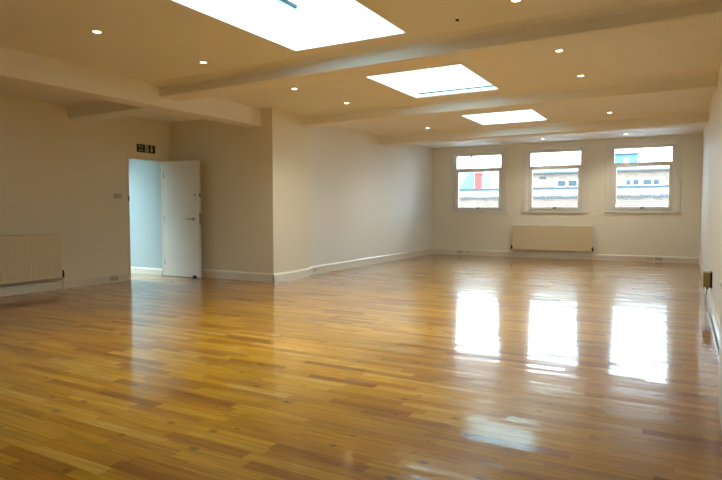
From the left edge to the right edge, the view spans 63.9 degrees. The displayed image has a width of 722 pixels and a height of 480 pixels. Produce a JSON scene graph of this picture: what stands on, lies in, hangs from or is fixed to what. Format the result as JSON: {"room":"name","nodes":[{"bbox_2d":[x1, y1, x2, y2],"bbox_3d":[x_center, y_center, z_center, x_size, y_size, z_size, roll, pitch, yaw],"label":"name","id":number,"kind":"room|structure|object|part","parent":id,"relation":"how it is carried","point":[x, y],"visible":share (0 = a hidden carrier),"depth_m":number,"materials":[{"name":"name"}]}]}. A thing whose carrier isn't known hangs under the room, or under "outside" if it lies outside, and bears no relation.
{"room":"empty studio room","nodes":[
{"label":"empty studio room","id":0,"kind":"room"},
{"bbox_2d":[0,94,169,286],"bbox_3d":[-5.485,-0.561,6.492,0.070,2.750,8.617,2,3,29],"label":"wall","id":1,"kind":"structure","parent":0,"point":[59,174],"depth_m":8.57,"materials":[{"name":"paint"}]},
{"bbox_2d":[0,234,64,288],"bbox_3d":[-4.796,0.353,7.586,0.108,0.812,1.919,2,3,29],"label":"radiator","id":2,"kind":"object","parent":1,"relation":"attached to","point":[23,258],"visible":1,"depth_m":7.94,"materials":[{"name":"beige metal"}]},
{"bbox_2d":[0,234,58,236],"bbox_3d":[-4.801,-0.042,7.540,0.064,0.014,1.861,2,3,29],"label":"grille","id":3,"kind":"object","parent":2,"relation":"attached to","point":[36,235],"depth_m":8.03,"materials":[{"name":"metal"}]},
{"bbox_2d":[0,272,129,296],"bbox_3d":[-5.672,0.769,6.133,0.018,0.130,7.690,2,3,29],"label":"baseboard","id":4,"kind":"structure","parent":1,"relation":"attached to","point":[86,281],"depth_m":8.41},
{"bbox_2d":[61,99,162,120],"bbox_3d":[-3.319,-1.870,8.359,1.830,0.190,1.064,2,3,29],"label":"beam","id":5,"kind":"structure","parent":1,"relation":"attached to","point":[93,109],"depth_m":8.14,"materials":[{"name":"paint"}]},
{"bbox_2d":[110,276,118,280],"bbox_3d":[-3.925,0.613,9.225,0.014,0.076,0.146,2,3,29],"label":"double socket","id":6,"kind":"object","parent":1,"relation":"attached to","point":[112,278],"visible":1,"depth_m":9.22,"materials":[{"name":"grey plastic"}]},
{"bbox_2d":[114,194,121,197],"bbox_3d":[-3.889,-0.704,9.264,0.011,0.075,0.150,2,3,29],"label":"blank plate","id":7,"kind":"object","parent":1,"relation":"attached to","point":[115,195],"visible":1,"depth_m":9.26,"materials":[{"name":"grey plastic"}]},
{"bbox_2d":[126,156,165,279],"bbox_3d":[-3.634,-0.371,9.809,0.078,2.030,0.810,2,3,29],"label":"trim","id":8,"kind":"structure","parent":1,"relation":"attached to","point":[127,157],"depth_m":9.84,"materials":[{"name":"white wood"}]},
{"bbox_2d":[137,144,154,153],"bbox_3d":[-3.607,-1.531,9.729,0.008,0.135,0.380,2,3,29],"label":"exit sign","id":9,"kind":"object","parent":1,"relation":"attached to","point":[143,148],"visible":1,"depth_m":9.71,"materials":[{"name":"black plastic"}]},
{"bbox_2d":[163,160,201,277],"bbox_3d":[-3.061,-0.362,9.918,0.826,1.984,0.166,1,3,28],"label":"door","id":10,"kind":"structure","parent":1,"relation":"in","point":[182,207],"depth_m":9.89,"materials":[{"name":"white paint"}]},
{"bbox_2d":[0,81,200,122],"bbox_3d":[-4.828,-2.023,5.905,2.180,0.370,8.967,2,3,29],"label":"ceiling","id":11,"kind":"structure","parent":0,"point":[6,88],"depth_m":7.88,"materials":[{"name":"paint"}]},
{"bbox_2d":[129,159,162,268],"bbox_3d":[-4.391,-0.705,10.775,2.200,2.600,0.235,2,3,29],"label":"wall","id":12,"kind":"structure","parent":0,"point":[144,176],"depth_m":10.35,"materials":[{"name":"paint"}]},
{"bbox_2d":[131,267,162,275],"bbox_3d":[-4.452,0.539,10.727,2.200,0.120,0.018,2,3,29],"label":"baseboard","id":13,"kind":"structure","parent":12,"relation":"attached to","point":[137,270],"depth_m":10.37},
{"bbox_2d":[170,108,308,273],"bbox_3d":[-2.158,-0.750,10.134,2.320,2.750,0.997,2,3,29],"label":"wall pier","id":14,"kind":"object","parent":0,"point":[254,181],"visible":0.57,"depth_m":9.54,"materials":[{"name":"paint"}]},
{"bbox_2d":[201,268,309,282],"bbox_3d":[-2.123,0.555,10.171,2.268,0.140,1.015,2,3,29],"label":"baseboard","id":15,"kind":"object","parent":14,"relation":"attached to","point":[221,274],"visible":0.82,"depth_m":9.55,"materials":[{"name":"white wood"}]},
{"bbox_2d":[0,254,721,479],"bbox_3d":[-1.038,0.793,8.040,10.790,0.120,16.134,2,3,29],"label":"floor","id":16,"kind":"structure","parent":0,"point":[431,366],"depth_m":4.00,"materials":[{"name":"brown wood"}]},
{"bbox_2d":[718,282,721,431],"bbox_3d":[0.835,0.719,1.048,0.106,0.735,5.138,2,3,29],"label":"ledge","id":17,"kind":"object","parent":16,"relation":"on","point":[720,352],"visible":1,"depth_m":3.18,"materials":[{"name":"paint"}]},
{"bbox_2d":[0,0,721,148],"bbox_3d":[0.770,-2.114,6.878,6.640,0.300,16.134,2,3,29],"label":"ceiling","id":18,"kind":"structure","parent":0,"point":[152,41],"depth_m":5.92,"materials":[{"name":"paint"}]},
{"bbox_2d":[91,30,102,33],"bbox_3d":[-2.377,-1.873,5.214,0.098,0.005,0.098,2,3,29],"label":"recessed light","id":19,"kind":"object","parent":18,"relation":"in","point":[93,31],"visible":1,"depth_m":5.20,"materials":[{"name":"metal"}]},
{"bbox_2d":[0,47,260,127],"bbox_3d":[-3.797,-1.749,5.486,0.260,0.278,8.617,2,3,29],"label":"beam","id":20,"kind":"structure","parent":18,"relation":"attached to","point":[18,67],"depth_m":6.75,"materials":[{"name":"paint"}]},
{"bbox_2d":[171,0,406,50],"bbox_3d":[-0.565,-2.112,4.744,1.410,0.524,1.990,2,3,29],"label":"window","id":21,"kind":"structure","parent":18,"relation":"attached to","point":[296,25],"depth_m":5.52,"materials":[{"name":"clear glass"}]},
{"bbox_2d":[365,64,498,97],"bbox_3d":[0.947,-2.244,7.321,1.390,0.524,1.690,2,3,29],"label":"window","id":22,"kind":"structure","parent":18,"relation":"attached to","point":[452,79],"depth_m":7.99,"materials":[{"name":"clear glass"}]},
{"bbox_2d":[461,109,547,124],"bbox_3d":[2.514,-2.385,10.062,1.370,0.524,1.410,2,3,29],"label":"window","id":23,"kind":"structure","parent":18,"relation":"attached to","point":[520,115],"depth_m":10.61,"materials":[{"name":"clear glass"}]},
{"bbox_2d":[308,125,432,265],"bbox_3d":[0.147,-0.868,12.405,0.300,2.750,6.617,2,3,29],"label":"wall","id":24,"kind":"structure","parent":0,"point":[368,198],"depth_m":11.98,"materials":[{"name":"paint"}]},
{"bbox_2d":[309,248,432,274],"bbox_3d":[0.457,0.419,12.698,0.018,0.150,5.920,2,3,29],"label":"baseboard","id":25,"kind":"structure","parent":24,"relation":"attached to","point":[329,267],"depth_m":12.09,"materials":[{"name":"white wood"}]},
{"bbox_2d":[298,69,717,127],"bbox_3d":[1.700,-1.959,8.590,6.104,0.185,1.000,2,3,31],"label":"beam","id":26,"kind":"structure","parent":24,"relation":"attached to","point":[702,81],"depth_m":7.82,"materials":[{"name":"paint"}]},
{"bbox_2d":[378,109,708,145],"bbox_3d":[3.186,-2.091,11.245,6.122,0.195,0.999,2,3,31],"label":"beam","id":27,"kind":"structure","parent":24,"relation":"attached to","point":[690,117],"depth_m":10.57,"materials":[{"name":"paint"}]},
{"bbox_2d":[433,134,702,256],"bbox_3d":[4.618,-0.946,13.867,6.677,2.750,0.300,2,3,29],"label":"wall","id":28,"kind":"structure","parent":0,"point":[642,234],"depth_m":13.27,"materials":[{"name":"beige paint"}]},
{"bbox_2d":[449,147,507,212],"bbox_3d":[2.986,-1.502,14.675,1.520,1.620,0.232,2,3,29],"label":"window","id":29,"kind":"structure","parent":28,"relation":"attached to","point":[454,207],"depth_m":14.61,"materials":[{"name":"white wood"}]},
{"bbox_3d":[2.987,-0.718,14.716,1.520,0.050,0.232,2,3,29],"label":"sill","id":30,"kind":"part","parent":29,"relation":"part of","materials":[{"name":"beige wood"}]},
{"bbox_3d":[2.971,-1.260,14.660,1.150,0.970,0.075,2,3,29],"label":"sash","id":31,"kind":"part","parent":29,"relation":"part of","materials":[{"name":"glass"}]},
{"bbox_2d":[511,224,593,259],"bbox_3d":[4.507,0.038,13.743,1.896,0.796,0.108,2,3,29],"label":"radiator","id":32,"kind":"object","parent":28,"relation":"attached to","point":[525,237],"visible":1,"depth_m":13.66,"materials":[{"name":"beige metal"}]},
{"bbox_2d":[513,224,591,225],"bbox_3d":[4.503,-0.351,13.716,1.788,0.014,0.064,2,3,29],"label":"grille","id":33,"kind":"object","parent":32,"relation":"attached to","point":[513,224],"depth_m":13.71,"materials":[{"name":"metal"}]},
{"bbox_2d":[521,142,588,212],"bbox_3d":[4.614,-1.457,13.767,1.520,1.620,0.232,2,3,29],"label":"window","id":34,"kind":"structure","parent":28,"relation":"attached to","point":[527,169],"depth_m":13.69,"materials":[{"name":"white wood"}]},
{"bbox_3d":[4.615,-0.673,13.807,1.520,0.050,0.232,2,3,29],"label":"sill","id":35,"kind":"part","parent":34,"relation":"part of","materials":[{"name":"beige wood"}]},
{"bbox_3d":[4.599,-1.216,13.752,1.150,0.970,0.075,2,3,29],"label":"sash","id":36,"kind":"part","parent":34,"relation":"part of","materials":[{"name":"glass"}]},
{"bbox_2d":[433,249,698,263],"bbox_3d":[4.541,0.367,13.795,6.041,0.135,0.018,2,3,29],"label":"baseboard","id":37,"kind":"structure","parent":28,"relation":"attached to","point":[666,259],"depth_m":13.57,"materials":[{"name":"white wood"}]},
{"bbox_2d":[655,257,662,260],"bbox_3d":[6.514,0.414,12.676,0.146,0.080,0.014,2,3,29],"label":"double socket","id":38,"kind":"object","parent":37,"relation":"attached to","point":[656,258],"visible":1,"depth_m":12.68,"materials":[{"name":"grey plastic"}]},
{"bbox_2d":[604,137,681,212],"bbox_3d":[6.247,-1.412,12.856,1.520,1.620,0.232,2,3,29],"label":"window","id":39,"kind":"structure","parent":28,"relation":"attached to","point":[674,165],"depth_m":12.75,"materials":[{"name":"white wood"}]},
{"bbox_3d":[6.247,-0.628,12.896,1.520,0.050,0.232,2,3,29],"label":"sill","id":40,"kind":"part","parent":39,"relation":"part of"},
{"bbox_3d":[6.231,-1.171,12.840,1.150,0.970,0.075,2,3,29],"label":"sash","id":41,"kind":"part","parent":39,"relation":"part of","materials":[{"name":"glass"}]},
{"bbox_2d":[700,55,721,322],"bbox_3d":[3.466,-0.508,5.281,0.300,2.750,15.834,2,3,29],"label":"wall","id":42,"kind":"structure","parent":0,"point":[711,191],"depth_m":6.88,"materials":[{"name":"paint"}]},
{"bbox_2d":[154,0,721,100],"bbox_3d":[0.245,-1.843,6.156,6.279,0.165,0.999,2,3,31],"label":"beam","id":43,"kind":"structure","parent":42,"relation":"attached to","point":[635,18],"depth_m":5.28,"materials":[{"name":"paint"}]},
{"bbox_2d":[698,257,719,349],"bbox_3d":[3.401,0.785,5.555,0.018,0.140,15.534,2,3,29],"label":"baseboard","id":44,"kind":"structure","parent":42,"relation":"attached to","point":[714,316],"depth_m":5.98,"materials":[{"name":"white wood"}]},
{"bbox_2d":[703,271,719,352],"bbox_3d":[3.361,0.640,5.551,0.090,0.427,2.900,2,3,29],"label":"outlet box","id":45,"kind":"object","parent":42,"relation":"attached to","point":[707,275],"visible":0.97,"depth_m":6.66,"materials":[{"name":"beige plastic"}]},
{"bbox_3d":[4.055,0.459,6.713,0.020,0.183,0.180,2,3,29],"label":"plate","id":46,"kind":"part","parent":45,"relation":"part of","materials":[{"name":"black plastic"}]},
{"label":"outside","id":47,"kind":"structure","parent":0,"visible":0},
{"bbox_3d":[21.154,1.817,48.248,110.000,0.300,75.400,2,3,29],"label":"ground","id":48,"kind":"structure","parent":47,"visible":0},
{"bbox_2d":[457,167,491,188],"bbox_3d":[9.381,-0.175,42.862,9.600,10.250,4.100,2,3,29],"label":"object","id":49,"kind":"structure","parent":48,"relation":"on","point":[466,180],"depth_m":41.54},
{"bbox_2d":[474,173,483,188],"bbox_3d":[7.960,0.296,39.437,0.520,9.660,0.600,2,3,29],"label":"chimney stack","id":50,"kind":"object","parent":48,"relation":"on","point":[478,176],"visible":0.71,"depth_m":38.99,"materials":[{"name":"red brick"}]},
{"bbox_2d":[459,194,668,206],"bbox_3d":[7.000,2.044,23.890,21.039,7.753,0.400,2,3,29],"label":"wall","id":51,"kind":"structure","parent":48,"relation":"on","point":[641,200],"depth_m":22.90,"materials":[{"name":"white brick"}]},
{"bbox_2d":[459,185,668,197],"bbox_3d":[9.608,1.541,29.603,24.000,8.170,6.950,2,3,29],"label":"roof","id":52,"kind":"structure","parent":48,"relation":"on","point":[646,189],"depth_m":25.76,"materials":[{"name":"white"}]},
{"bbox_2d":[533,167,668,187],"bbox_3d":[16.042,0.747,33.188,11.500,9.380,5.750,2,3,29],"label":"brick building","id":53,"kind":"structure","parent":48,"relation":"on","point":[642,176],"depth_m":30.99,"materials":[{"name":"brick"}]},
{"bbox_3d":[11.243,-3.172,32.463,0.400,0.310,0.025,2,3,29],"label":"pane","id":54,"kind":"part","parent":53,"relation":"part of","materials":[{"name":"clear glass"}]},
{"bbox_3d":[11.749,-3.158,32.180,0.440,0.310,0.025,2,3,29],"label":"pane","id":55,"kind":"part","parent":53,"relation":"part of","materials":[{"name":"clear glass"}]},
{"bbox_3d":[14.534,-3.051,30.628,0.260,0.250,0.025,2,3,29],"label":"pane","id":56,"kind":"part","parent":53,"relation":"part of","materials":[{"name":"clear glass"}]},
{"bbox_3d":[15.005,-3.038,30.364,0.380,0.250,0.025,2,3,29],"label":"pane","id":57,"kind":"part","parent":53,"relation":"part of","materials":[{"name":"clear glass"}]},
{"bbox_2d":[615,152,641,167],"bbox_3d":[17.265,-0.265,39.076,2.650,10.800,3.200,2,3,29],"label":"block","id":58,"kind":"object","parent":48,"relation":"on","point":[619,157],"visible":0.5,"depth_m":37.22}
]}

